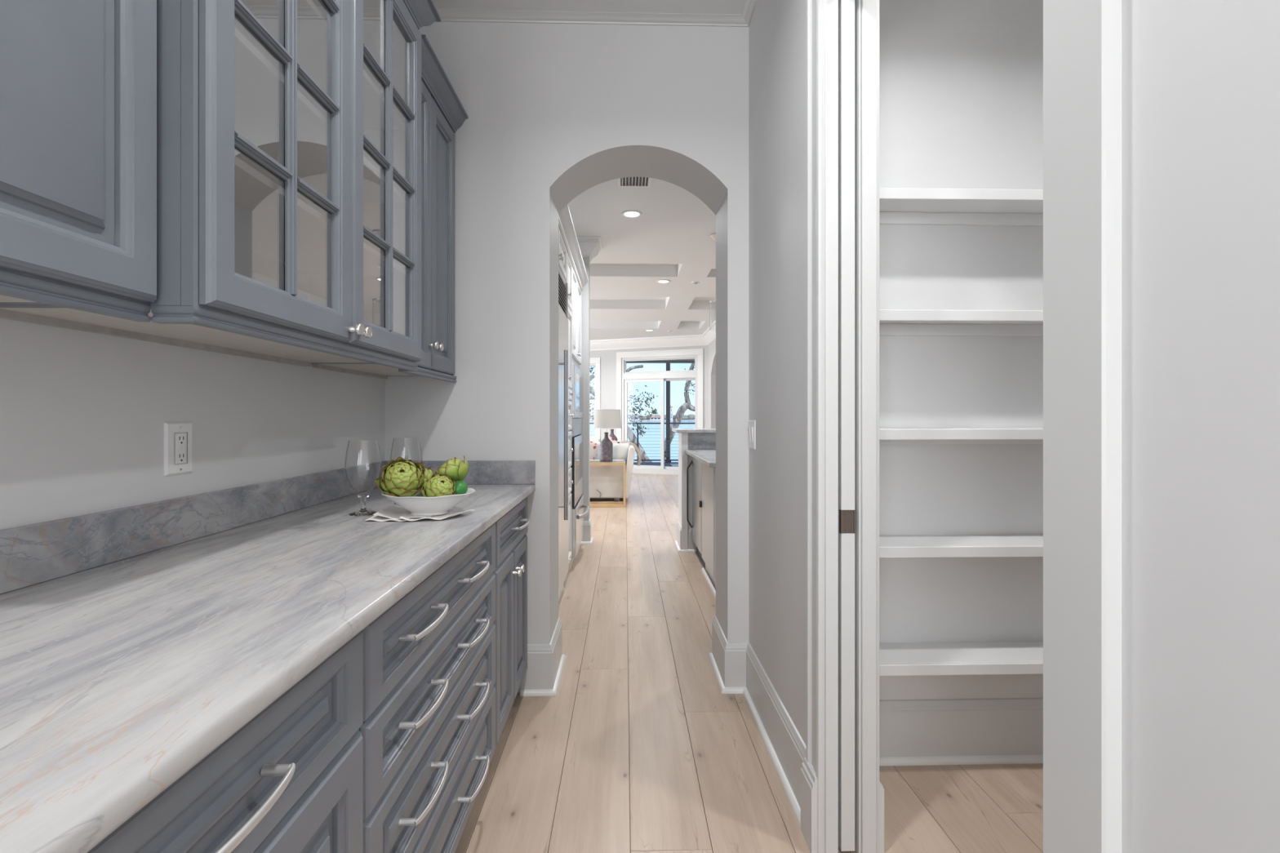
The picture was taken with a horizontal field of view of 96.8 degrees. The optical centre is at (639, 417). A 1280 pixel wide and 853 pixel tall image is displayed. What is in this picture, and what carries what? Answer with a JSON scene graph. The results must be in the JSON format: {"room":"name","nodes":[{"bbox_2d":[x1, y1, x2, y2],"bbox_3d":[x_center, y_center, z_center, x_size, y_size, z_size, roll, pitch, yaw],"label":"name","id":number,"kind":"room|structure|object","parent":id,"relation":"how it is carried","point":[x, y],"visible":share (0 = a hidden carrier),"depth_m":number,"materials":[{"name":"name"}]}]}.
{"room":"food storage area","nodes":[
{"label":"food storage area","id":0,"kind":"room"},
{"bbox_2d":[0,317,384,529],"bbox_3d":[-1.121,-0.345,0.596,0.120,3.100,3.750,0,0,-1],"label":"wall","id":1,"kind":"structure","parent":0,"point":[83,415],"depth_m":1.24,"materials":[{"name":"paint"}]},
{"bbox_2d":[0,0,156,321],"bbox_3d":[-0.886,-0.756,0.571,0.344,1.208,0.668,0,0,-1],"label":"upper cabinet","id":2,"kind":"object","parent":1,"relation":"attached to","point":[78,77],"visible":1,"depth_m":0.78,"materials":[{"name":"grey wood"}]},
{"bbox_2d":[164,422,191,475],"bbox_3d":[-1.075,0.072,1.329,0.010,0.121,0.080,0,0,-1],"label":"power outlet","id":3,"kind":"object","parent":1,"relation":"attached to","point":[177,435],"visible":1,"depth_m":1.32,"materials":[{"name":"white plastic"}]},
{"bbox_2d":[175,433,186,463],"bbox_3d":[-1.075,0.072,1.329,0.009,0.069,0.034,0,0,-1],"label":"receptacle","id":4,"kind":"object","parent":3,"relation":"attached to","point":[180,438],"depth_m":1.33,"materials":[{"name":"white plastic"}]},
{"bbox_2d":[0,461,387,594],"bbox_3d":[-1.050,0.239,0.612,0.020,0.102,3.678,0,0,-1],"label":"backsplash","id":5,"kind":"structure","parent":1,"relation":"attached to","point":[31,554],"depth_m":1.23,"materials":[{"name":"grey stone"}]},
{"bbox_2d":[0,0,440,371],"bbox_3d":[-0.874,-0.758,1.395,0.412,1.213,1.098,0,0,-1],"label":"upper cabinet","id":6,"kind":"object","parent":1,"relation":"attached to","point":[289,131],"visible":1,"depth_m":1.33,"materials":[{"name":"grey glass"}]},
{"bbox_2d":[234,0,405,130],"bbox_3d":[-0.911,-0.947,1.395,0.316,0.016,0.924,0,0,-1],"label":"shelf","id":7,"kind":"object","parent":6,"relation":"attached to","point":[313,29],"depth_m":1.45,"materials":[{"name":"paint"}]},
{"bbox_2d":[234,26,405,202],"bbox_3d":[-0.911,-0.710,1.395,0.316,0.016,0.924,0,0,-1],"label":"shelf","id":8,"kind":"object","parent":6,"relation":"attached to","point":[259,85],"depth_m":1.38,"materials":[{"name":"paint"}]},
{"bbox_2d":[234,155,405,275],"bbox_3d":[-0.911,-0.473,1.395,0.316,0.016,0.924,0,0,-1],"label":"shelf","id":9,"kind":"object","parent":6,"relation":"attached to","point":[259,201],"depth_m":1.41,"materials":[{"name":"paint"}]},
{"bbox_2d":[311,34,468,382],"bbox_3d":[-0.921,-0.732,2.181,0.358,1.160,0.590,0,0,-1],"label":"upper cabinet","id":10,"kind":"object","parent":1,"relation":"attached to","point":[442,113],"visible":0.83,"depth_m":2.21,"materials":[{"name":"grey wood"}]},
{"bbox_2d":[384,21,748,693],"bbox_3d":[-0.308,-0.345,2.658,1.851,3.100,0.330,0,0,-1],"label":"wall","id":11,"kind":"structure","parent":0,"point":[556,113],"depth_m":2.49,"materials":[{"name":"paint"}]},
{"bbox_2d":[385,460,535,484],"bbox_3d":[-0.783,0.240,2.470,0.650,0.102,0.020,0,0,-1],"label":"backsplash","id":12,"kind":"structure","parent":11,"relation":"attached to","point":[480,472],"depth_m":2.46,"materials":[{"name":"grey stone"}]},
{"bbox_2d":[520,617,565,696],"bbox_3d":[-0.445,1.099,2.654,0.157,0.212,0.396,0,0,-1],"label":"baseboard","id":13,"kind":"structure","parent":11,"relation":"attached to","point":[545,662],"depth_m":2.47,"materials":[{"name":"paint"}]},
{"bbox_2d":[579,257,589,520],"bbox_3d":[-0.937,-0.245,5.503,0.891,2.900,0.150,0,0,-1],"label":"wall","id":14,"kind":"structure","parent":0,"point":[584,366],"depth_m":5.44,"materials":[{"name":"paint"}]},
{"bbox_2d":[558,204,588,291],"bbox_3d":[-0.488,-1.236,4.179,0.066,0.102,2.340,0,0,-1],"label":"crown molding","id":15,"kind":"structure","parent":14,"relation":"attached to","point":[566,225],"depth_m":4.07,"materials":[{"name":"paint"}]},
{"bbox_2d":[580,518,593,544],"bbox_3d":[-0.920,1.099,5.503,0.924,0.212,0.216,0,0,-1],"label":"baseboard","id":16,"kind":"structure","parent":14,"relation":"attached to","point":[587,538],"depth_m":5.42,"materials":[{"name":"paint"}]},
{"bbox_2d":[576,235,602,262],"bbox_3d":[-0.876,-1.613,5.504,1.013,0.165,0.394,0,0,-1],"label":"trim","id":17,"kind":"structure","parent":14,"relation":"attached to","point":[590,246],"depth_m":5.37,"materials":[{"name":"paint"}]},
{"bbox_2d":[432,0,746,13],"bbox_3d":[-1.378,-1.823,-1.146,4.186,0.143,7.220,0,0,-1],"label":"ceiling","id":18,"kind":"structure","parent":0,"point":[700,6],"depth_m":2.42,"materials":[{"name":"paint"}]},
{"bbox_2d":[589,262,715,321],"bbox_3d":[-0.807,-1.875,7.997,7.600,0.080,10.370,0,0,-1],"label":"ceiling beams","id":19,"kind":"structure","parent":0,"point":[604,298],"depth_m":8.78,"materials":[{"name":"paint"}]},
{"bbox_2d":[568,177,715,340],"bbox_3d":[-0.807,-1.765,7.997,7.600,0.140,10.370,0,0,-1],"label":"ceiling","id":20,"kind":"structure","parent":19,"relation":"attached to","point":[674,226],"depth_m":6.10,"materials":[{"name":"paint"}]},
{"bbox_2d":[621,209,642,217],"bbox_3d":[-0.068,-1.690,4.736,0.176,0.008,0.176,0,0,-1],"label":"recessed light","id":21,"kind":"object","parent":20,"relation":"attached to","point":[630,213],"visible":1,"depth_m":4.73,"materials":[{"name":"paint"}]},
{"bbox_2d":[617,177,651,186],"bbox_3d":[-0.039,-1.690,4.015,0.240,0.010,0.310,0,0,-1],"label":"air vent","id":22,"kind":"object","parent":20,"relation":"attached to","point":[626,181],"visible":0.62,"depth_m":4.08,"materials":[{"name":"metal"}]},
{"bbox_2d":[656,280,670,283],"bbox_3d":[0.291,-1.690,7.085,0.176,0.008,0.176,0,0,-1],"label":"recessed light","id":23,"kind":"object","parent":20,"relation":"attached to","point":[657,281],"visible":1,"depth_m":7.07,"materials":[{"name":"paint"}]},
{"bbox_2d":[709,232,715,304],"bbox_3d":[0.724,-1.254,5.290,0.156,0.879,0.156,0,0,16],"label":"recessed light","id":24,"kind":"object","parent":20,"relation":"hanging from","point":[713,236],"visible":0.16,"depth_m":5.26,"materials":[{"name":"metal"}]},
{"bbox_2d":[709,299,715,304],"bbox_3d":[0.724,-1.089,5.290,0.156,0.052,0.156,0,0,-1],"label":"socket","id":25,"kind":"object","parent":24,"relation":"attached to","point":[713,302],"depth_m":5.27,"materials":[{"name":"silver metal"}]},
{"bbox_2d":[589,320,715,441],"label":"wall","id":26,"kind":"structure","parent":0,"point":[608,357],"depth_m":12.18,"materials":[{"name":"paint"}]},
{"bbox_2d":[589,357,600,443],"bbox_3d":[-1.385,-0.370,12.810,1.125,1.910,0.122,0,0,21],"label":"window","id":27,"kind":"structure","parent":26,"relation":"attached to","point":[591,364],"depth_m":12.58,"materials":[{"name":"paint"}]},
{"bbox_2d":[621,355,697,475],"bbox_3d":[0.415,-0.045,12.142,1.710,2.500,0.150,0,0,21],"label":"door","id":28,"kind":"structure","parent":26,"relation":"attached to","point":[661,376],"depth_m":12.11,"materials":[{"name":"paint"}]},
{"bbox_2d":[633,462,678,466],"bbox_3d":[-0.352,1.345,13.618,12.000,0.220,3.996,0,0,-1],"label":"floor","id":29,"kind":"structure","parent":0,"point":[634,463],"depth_m":15.27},
{"bbox_2d":[589,422,694,462],"bbox_3d":[-0.399,0.690,15.445,11.600,1.090,0.060,0,0,-1],"label":"deck railing","id":30,"kind":"object","parent":29,"relation":"on","point":[637,424],"visible":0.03,"depth_m":15.45,"materials":[{"name":"brown metal"}]},
{"bbox_2d":[665,362,671,462],"bbox_3d":[0.768,-0.125,15.566,0.160,2.720,0.117,0,0,-1],"label":"porch post","id":31,"kind":"object","parent":29,"relation":"on","point":[668,364],"visible":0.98,"depth_m":15.51,"materials":[{"name":"brown metal"}]},
{"bbox_2d":[626,360,694,363],"bbox_3d":[-0.401,-1.507,15.505,12.000,0.044,0.180,0,0,-1],"label":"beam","id":32,"kind":"structure","parent":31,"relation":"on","point":[635,362],"depth_m":15.45,"materials":[{"name":"brown metal"}]},
{"bbox_2d":[707,338,715,428],"bbox_3d":[1.505,-0.245,10.667,0.160,2.900,2.650,0,0,-1],"label":"wall","id":33,"kind":"structure","parent":0,"point":[712,346],"depth_m":11.29,"materials":[{"name":"paint"}]},
{"bbox_2d":[454,463,1043,852],"bbox_3d":[-0.711,1.235,4.305,7.600,0.060,20.699,0,0,-1],"label":"floor","id":34,"kind":"structure","parent":0,"point":[639,747],"depth_m":1.98,"materials":[{"name":"brown wood"}]},
{"bbox_2d":[87,630,363,852],"bbox_3d":[-0.722,0.763,0.387,0.663,0.883,1.069,0,0,-1],"label":"base cabinet","id":35,"kind":"object","parent":34,"relation":"on","point":[290,780],"visible":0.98,"depth_m":0.70,"materials":[{"name":"grey wood"}]},
{"bbox_2d":[358,523,495,852],"bbox_3d":[-0.748,0.763,1.390,0.663,0.883,0.936,0,0,-1],"label":"base cabinet","id":36,"kind":"object","parent":34,"relation":"on","point":[428,729],"visible":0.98,"depth_m":1.25,"materials":[{"name":"grey wood"}]},
{"bbox_2d":[493,497,529,746],"bbox_3d":[-0.768,0.763,2.169,0.663,0.883,0.620,0,0,-1],"label":"base cabinet","id":37,"kind":"object","parent":34,"relation":"on","point":[510,572],"visible":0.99,"depth_m":2.11,"materials":[{"name":"grey wood"}]},
{"bbox_2d":[558,266,568,601],"bbox_3d":[-0.816,0.130,3.525,0.771,2.150,0.990,0,0,-1],"label":"refrigerator","id":38,"kind":"object","parent":34,"relation":"on","point":[562,285],"visible":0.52,"depth_m":3.58,"materials":[{"name":"white paint"}]},
{"bbox_2d":[564,249,573,586],"bbox_3d":[-0.859,-0.010,4.220,0.721,2.430,0.399,0,0,-1],"label":"tall cabinet","id":39,"kind":"object","parent":34,"relation":"on","point":[569,265],"visible":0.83,"depth_m":4.32,"materials":[{"name":"white paint"}]},
{"bbox_2d":[569,266,589,569],"bbox_3d":[-0.839,-0.010,4.914,0.797,2.430,0.988,0,0,-1],"label":"oven column","id":40,"kind":"structure","parent":34,"relation":"on","point":[579,513],"depth_m":4.78,"materials":[{"name":"white paint"}]},
{"bbox_2d":[571,493,584,557],"bbox_3d":[-0.537,0.910,4.898,0.048,0.380,0.900,0,0,-1],"label":"warming drawer","id":41,"kind":"object","parent":40,"relation":"in","point":[578,523],"depth_m":4.61,"materials":[{"name":"silver metal"}]},
{"bbox_2d":[589,460,625,507],"bbox_3d":[-1.008,0.901,7.726,1.624,0.608,0.300,0,0,-1],"label":"console table","id":42,"kind":"object","parent":34,"relation":"on","point":[592,504],"visible":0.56,"depth_m":7.60,"materials":[{"name":"brown wood"}]},
{"bbox_2d":[593,408,621,496],"bbox_3d":[-0.444,0.515,7.741,0.379,1.245,0.379,0,0,-1],"label":"table lamp","id":43,"kind":"object","parent":42,"relation":"on","point":[606,419],"visible":1,"depth_m":7.63,"materials":[{"name":"fabric"}]},
{"bbox_2d":[589,444,635,501],"bbox_3d":[-1.198,0.813,8.397,2.238,0.783,0.990,0,0,-1],"label":"sofa","id":44,"kind":"object","parent":34,"relation":"on","point":[608,480],"visible":0.31,"depth_m":7.92,"materials":[{"name":"white fabric"}]},
{"bbox_2d":[589,440,599,459],"bbox_3d":[-0.733,0.505,8.224,0.403,0.412,0.156,0,0,-1],"label":"cushion","id":45,"kind":"object","parent":44,"relation":"on","point":[593,446],"visible":0.28,"depth_m":8.16,"materials":[{"name":"fabric"}]},
{"bbox_2d":[595,444,620,459],"bbox_3d":[-0.472,0.540,8.210,0.380,0.299,0.156,0,0,-1],"label":"cushion","id":46,"kind":"object","parent":44,"relation":"on","point":[614,446],"visible":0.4,"depth_m":8.15,"materials":[{"name":"white fabric"}]},
{"bbox_2d":[608,435,620,444],"bbox_3d":[-0.432,0.470,8.392,0.390,0.408,0.126,0,0,-1],"label":"cushion","id":47,"kind":"object","parent":44,"relation":"on","point":[613,441],"visible":0.09,"depth_m":8.36,"materials":[{"name":"fabric"}]},
{"bbox_2d":[613,442,629,464],"bbox_3d":[-0.279,0.535,8.266,0.251,0.330,0.223,0,0,-1],"label":"cushion","id":48,"kind":"object","parent":44,"relation":"on","point":[622,450],"visible":0.55,"depth_m":8.18,"materials":[{"name":"fabric"}]},
{"bbox_2d":[618,440,641,465],"bbox_3d":[-0.225,0.553,8.787,0.482,0.365,0.340,0,0,-1],"label":"throw","id":49,"kind":"object","parent":44,"relation":"on","point":[638,463],"visible":0.46,"depth_m":8.62,"materials":[{"name":"beige fabric"}]},
{"bbox_2d":[671,428,715,551],"bbox_3d":[1.562,0.656,5.317,2.492,1.097,0.520,0,0,-1],"label":"peninsula bar","id":50,"kind":"object","parent":34,"relation":"on","point":[688,438],"visible":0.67,"depth_m":5.10,"materials":[{"name":"paint"}]},
{"bbox_2d":[686,457,705,568],"bbox_3d":[0.751,0.765,4.793,0.652,0.880,0.608,0,0,-1],"label":"refrigerator","id":51,"kind":"object","parent":34,"relation":"on","point":[696,526],"visible":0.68,"depth_m":4.75,"materials":[{"name":"metal"}]},
{"bbox_2d":[699,462,715,589],"bbox_3d":[0.782,0.765,4.187,0.620,0.880,0.611,0,0,-1],"label":"dishwasher","id":52,"kind":"object","parent":34,"relation":"on","point":[707,504],"visible":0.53,"depth_m":4.08,"materials":[{"name":"white paint"}]},
{"bbox_2d":[701,467,715,598],"bbox_3d":[0.805,0.764,3.679,0.601,0.882,1.615,0,0,-1],"label":"base cabinet","id":53,"kind":"object","parent":34,"relation":"on","point":[703,570],"visible":0.11,"depth_m":3.85,"materials":[{"name":"white paint"}]},
{"bbox_2d":[685,449,715,467],"bbox_3d":[0.781,0.306,4.371,0.713,0.030,1.460,0,0,-1],"label":"countertop","id":54,"kind":"structure","parent":53,"relation":"on","point":[708,457],"depth_m":4.29,"materials":[{"name":"white stone"}]},
{"bbox_3d":[-0.700,0.764,-0.683,0.651,0.883,1.069,0,0,-1],"label":"base cabinet","id":55,"kind":"object","parent":34,"relation":"on","visible":0},
{"bbox_2d":[0,484,535,852],"bbox_3d":[-0.735,0.306,0.631,0.651,0.030,3.699,0,0,-1],"label":"countertop","id":56,"kind":"structure","parent":55,"relation":"on","point":[117,678],"depth_m":0.74,"materials":[{"name":"white stone"}]},
{"bbox_2d":[344,440,381,515],"bbox_3d":[-0.834,0.180,1.714,0.100,0.221,0.100,0,0,-1],"label":"goblet","id":57,"kind":"object","parent":56,"relation":"on","point":[363,496],"visible":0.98,"depth_m":1.71,"materials":[{"name":"clear glass"}]},
{"bbox_2d":[364,505,474,521],"bbox_3d":[-0.639,0.281,1.677,0.295,0.019,0.219,0,0,-1],"label":"napkin","id":58,"kind":"object","parent":56,"relation":"on","point":[393,513],"visible":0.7,"depth_m":1.63,"materials":[{"name":"fabric"}]},
{"bbox_2d":[381,488,475,515],"bbox_3d":[-0.621,0.250,1.675,0.272,0.068,0.215,0,0,-1],"label":"bowl","id":59,"kind":"object","parent":58,"relation":"on","point":[418,505],"visible":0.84,"depth_m":1.61,"materials":[{"name":"white ceramic"}]},
{"bbox_2d":[374,456,425,497],"bbox_3d":[-0.696,0.182,1.671,0.117,0.129,0.134,0,0,34],"label":"artichoke","id":60,"kind":"object","parent":59,"relation":"in","point":[401,477],"visible":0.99,"depth_m":1.64,"materials":[{"name":"green plant"}]},
{"bbox_2d":[417,466,436,493],"bbox_3d":[-0.661,0.191,1.722,0.091,0.076,0.091,0,0,-1],"label":"artichoke","id":61,"kind":"object","parent":59,"relation":"in","point":[428,472],"visible":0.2,"depth_m":1.71,"materials":[{"name":"green plant"}]},
{"bbox_2d":[421,473,455,497],"bbox_3d":[-0.581,0.209,1.647,0.089,0.090,0.090,0,0,-1],"label":"artichoke","id":62,"kind":"object","parent":59,"relation":"in","point":[439,485],"visible":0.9,"depth_m":1.62,"materials":[{"name":"green plant"}]},
{"bbox_2d":[435,455,468,481],"bbox_3d":[-0.579,0.170,1.749,0.103,0.105,0.116,0,0,-1],"label":"artichoke","id":63,"kind":"object","parent":59,"relation":"on","point":[455,469],"visible":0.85,"depth_m":1.71,"materials":[{"name":"green plant"}]},
{"bbox_2d":[453,480,467,494],"bbox_3d":[-0.537,0.213,1.687,0.050,0.050,0.048,0,0,-1],"label":"lime","id":64,"kind":"object","parent":59,"relation":"in","point":[461,487],"visible":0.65,"depth_m":1.67,"materials":[{"name":"green food"}]},
{"bbox_3d":[-0.448,0.894,9.131,0.350,0.622,0.350,0,0,-1],"label":"side table","id":65,"kind":"object","parent":34,"relation":"on","visible":0},
{"bbox_2d":[608,429,617,440],"bbox_3d":[-0.448,0.387,9.111,0.176,0.392,0.176,0,0,-1],"label":"bottle vase","id":66,"kind":"object","parent":65,"relation":"on","point":[612,435],"visible":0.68,"depth_m":9.08,"materials":[{"name":"ceramic"}]},
{"bbox_2d":[879,0,1043,700],"bbox_3d":[1.165,-0.270,2.048,1.064,2.950,0.085,0,0,-1],"label":"wall","id":67,"kind":"structure","parent":0,"point":[961,82],"depth_m":2.00,"materials":[{"name":"paint"}]},
{"bbox_2d":[879,187,1043,226],"bbox_3d":[1.144,-0.706,1.916,1.011,0.058,0.176,0,0,-1],"label":"shelf","id":68,"kind":"object","parent":67,"relation":"attached to","point":[897,206],"visible":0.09,"depth_m":1.93,"materials":[{"name":"paint"}]},
{"bbox_2d":[879,641,1043,675],"bbox_3d":[1.144,0.822,1.916,1.011,0.058,0.176,0,0,-1],"label":"shelf","id":69,"kind":"object","parent":67,"relation":"attached to","point":[1002,658],"visible":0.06,"depth_m":1.87,"materials":[{"name":"paint"}]},
{"bbox_2d":[879,309,1043,336],"bbox_3d":[1.144,-0.316,1.916,1.011,0.058,0.176,0,0,-1],"label":"shelf","id":70,"kind":"object","parent":67,"relation":"attached to","point":[891,322],"visible":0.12,"depth_m":1.97,"materials":[{"name":"paint"}]},
{"bbox_2d":[879,534,1043,558],"bbox_3d":[1.144,0.444,1.916,1.011,0.058,0.176,0,0,-1],"label":"shelf","id":71,"kind":"object","parent":67,"relation":"attached to","point":[966,545],"visible":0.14,"depth_m":1.83,"materials":[{"name":"paint"}]},
{"bbox_2d":[879,427,1043,444],"bbox_3d":[1.144,0.066,1.916,1.011,0.058,0.176,0,0,-1],"label":"shelf","id":72,"kind":"object","parent":67,"relation":"attached to","point":[887,436],"visible":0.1,"depth_m":1.83,"materials":[{"name":"paint"}]},
{"bbox_2d":[748,0,1279,852],"bbox_3d":[0.643,-0.345,-1.034,0.140,3.100,7.100,0,0,-1],"label":"wall","id":73,"kind":"structure","parent":0,"point":[1201,78],"depth_m":0.56,"materials":[{"name":"paint"}]},
{"bbox_2d":[436,0,757,26],"bbox_3d":[-0.222,-1.745,-1.056,1.591,0.040,7.100,0,0,-1],"label":"trim","id":74,"kind":"structure","parent":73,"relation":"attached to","point":[743,20],"depth_m":2.47,"materials":[{"name":"paint"}]},
{"bbox_2d":[747,420,755,449],"bbox_3d":[0.477,0.074,2.442,0.012,0.122,0.116,0,0,-1],"label":"light switch","id":75,"kind":"object","parent":73,"relation":"attached to","point":[752,424],"visible":1,"depth_m":2.41,"materials":[{"name":"white plastic"}]},
{"bbox_2d":[800,757,817,852],"bbox_3d":[0.487,1.099,1.613,0.034,0.212,0.097,0,0,-1],"label":"trim","id":76,"kind":"structure","parent":73,"relation":"attached to","point":[808,775],"depth_m":1.59,"materials":[{"name":"paint"}]},
{"bbox_2d":[805,0,824,852],"bbox_3d":[0.494,-0.015,1.607,0.022,2.440,0.095,0,0,-1],"label":"trim","id":77,"kind":"structure","parent":73,"relation":"attached to","point":[815,9],"depth_m":1.59,"materials":[{"name":"paint"}]},
{"bbox_2d":[824,0,838,852],"bbox_3d":[0.523,-0.015,1.573,0.036,2.440,0.042,0,0,-1],"label":"trim","id":78,"kind":"structure","parent":73,"relation":"attached to","point":[831,6],"depth_m":1.55,"materials":[{"name":"paint"}]},
{"bbox_2d":[838,0,855,851],"bbox_3d":[0.561,-0.006,1.989,0.040,2.398,0.853,0,0,-1],"label":"door","id":79,"kind":"structure","parent":73,"relation":"in","point":[846,512],"depth_m":1.56,"materials":[{"name":"paint"}]},
{"bbox_2d":[854,0,861,852],"bbox_3d":[0.600,-0.015,1.713,0.007,2.440,0.306,0,0,-1],"label":"trim","id":80,"kind":"structure","parent":73,"relation":"attached to","point":[857,2],"depth_m":1.56,"materials":[{"name":"paint"}]},
{"bbox_2d":[861,0,876,852],"bbox_3d":[0.627,-0.015,1.576,0.040,2.440,0.042,0,0,-1],"label":"trim","id":81,"kind":"structure","parent":73,"relation":"attached to","point":[868,7],"depth_m":1.55,"materials":[{"name":"paint"}]},
{"bbox_2d":[876,0,879,780],"bbox_3d":[0.655,-0.015,1.619,0.022,2.440,0.095,0,0,-1],"label":"trim","id":82,"kind":"structure","parent":73,"relation":"attached to","point":[877,1],"depth_m":1.57,"materials":[{"name":"paint"}]},
{"bbox_2d":[876,777,884,852],"bbox_3d":[0.658,1.099,1.617,0.028,0.212,0.097,0,0,-1],"label":"trim","id":83,"kind":"structure","parent":73,"relation":"attached to","point":[880,790],"depth_m":1.57,"materials":[{"name":"paint"}]},
{"bbox_2d":[879,697,1043,766],"bbox_3d":[1.163,1.099,1.158,1.014,0.212,1.695,0,0,-1],"label":"baseboard","id":84,"kind":"structure","parent":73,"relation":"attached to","point":[1007,731],"depth_m":1.99,"materials":[{"name":"paint"}]},
{"bbox_2d":[1043,0,1121,852],"bbox_3d":[0.519,-0.015,0.671,0.020,2.440,0.092,0,0,-1],"label":"trim","id":85,"kind":"structure","parent":73,"relation":"attached to","point":[1082,38],"depth_m":0.66,"materials":[{"name":"paint"}]},
{"bbox_3d":[1.749,-0.345,2.711,2.264,3.100,0.330,0,0,-1],"label":"wall","id":86,"kind":"structure","parent":0,"visible":0},
{"bbox_2d":[708,616,805,828],"bbox_3d":[1.601,1.099,2.294,2.481,0.212,1.223,0,0,-1],"label":"baseboard","id":87,"kind":"structure","parent":86,"relation":"attached to","point":[737,668],"depth_m":2.17,"materials":[{"name":"paint"}]},
{"label":"outside","id":88,"kind":"structure","parent":0,"visible":0},
{"bbox_3d":[-0.718,6.390,27.791,400.000,0.430,24.200,0,0,-1],"label":"ground","id":89,"kind":"structure","parent":88,"visible":0},
{"bbox_2d":[589,364,657,462],"bbox_3d":[-0.965,1.889,22.013,4.423,8.609,1.431,0,0,-1],"label":"oak tree","id":90,"kind":"object","parent":89,"relation":"on","point":[631,436],"visible":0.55,"depth_m":21.93,"materials":[{"name":"green plant"}]},
{"bbox_2d":[664,363,694,462],"bbox_3d":[2.055,1.522,24.288,3.853,9.416,2.121,0,0,14],"label":"oak tree","id":91,"kind":"object","parent":89,"relation":"on","point":[687,405],"visible":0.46,"depth_m":23.96,"materials":[{"name":"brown plant"}]},
{"bbox_3d":[-1.287,-0.315,4.108,0.120,3.040,2.620,0,0,-1],"label":"wall","id":92,"kind":"structure","parent":0,"visible":0},
{"bbox_2d":[558,226,566,280],"bbox_3d":[-0.841,-1.086,3.525,0.721,0.278,0.990,0,0,-1],"label":"upper cabinet","id":93,"kind":"object","parent":92,"relation":"attached to","point":[562,246],"visible":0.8,"depth_m":3.77,"materials":[{"name":"white paint"}]},
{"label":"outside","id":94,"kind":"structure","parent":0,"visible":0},
{"bbox_2d":[589,420,694,462],"bbox_3d":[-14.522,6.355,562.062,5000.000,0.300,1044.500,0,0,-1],"label":"sea","id":95,"kind":"structure","parent":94,"point":[651,448],"depth_m":185.28,"materials":[{"name":"liquid"}]},
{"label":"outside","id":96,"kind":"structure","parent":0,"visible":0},
{"bbox_2d":[589,419,694,420],"bbox_3d":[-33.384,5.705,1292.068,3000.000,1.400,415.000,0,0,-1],"label":"shore","id":97,"kind":"structure","parent":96,"point":[589,420],"depth_m":1085.93,"materials":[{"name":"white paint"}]},
{"bbox_2d":[627,415,639,419],"bbox_3d":[-16.313,1.100,1095.944,32.000,7.790,16.000,0,0,-1],"label":"house","id":98,"kind":"structure","parent":97,"relation":"on","point":[628,416],"depth_m":1090.18,"materials":[{"name":"white paint"}]},
{"bbox_2d":[591,413,694,419],"bbox_3d":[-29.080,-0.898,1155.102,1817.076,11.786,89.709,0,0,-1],"label":"trees","id":99,"kind":"object","parent":97,"relation":"on","point":[691,416],"visible":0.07,"depth_m":1128.91,"materials":[{"name":"green plant"}]},
{"bbox_2d":[649,416,660,419],"bbox_3d":[29.672,1.600,1097.132,22.000,6.790,16.000,0,0,-1],"label":"house","id":100,"kind":"structure","parent":97,"relation":"on","point":[651,417],"depth_m":1090.98,"materials":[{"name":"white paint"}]},
{"bbox_2d":[670,405,672,419],"bbox_3d":[57.792,-8.900,1092.857,12.400,27.790,12.400,0,0,-1],"label":"tower","id":101,"kind":"structure","parent":97,"relation":"on","point":[671,406],"depth_m":1088.06,"materials":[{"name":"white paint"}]},
{"bbox_3d":[-0.352,-1.775,13.618,12.000,0.240,3.996,0,0,-1],"label":"ceiling","id":102,"kind":"structure","parent":0,"visible":0},
{"bbox_2d":[657,359,694,360],"bbox_3d":[-0.401,-1.593,15.515,12.000,0.125,0.160,0,0,-1],"label":"trim","id":103,"kind":"structure","parent":102,"relation":"attached to","point":[679,359],"depth_m":15.47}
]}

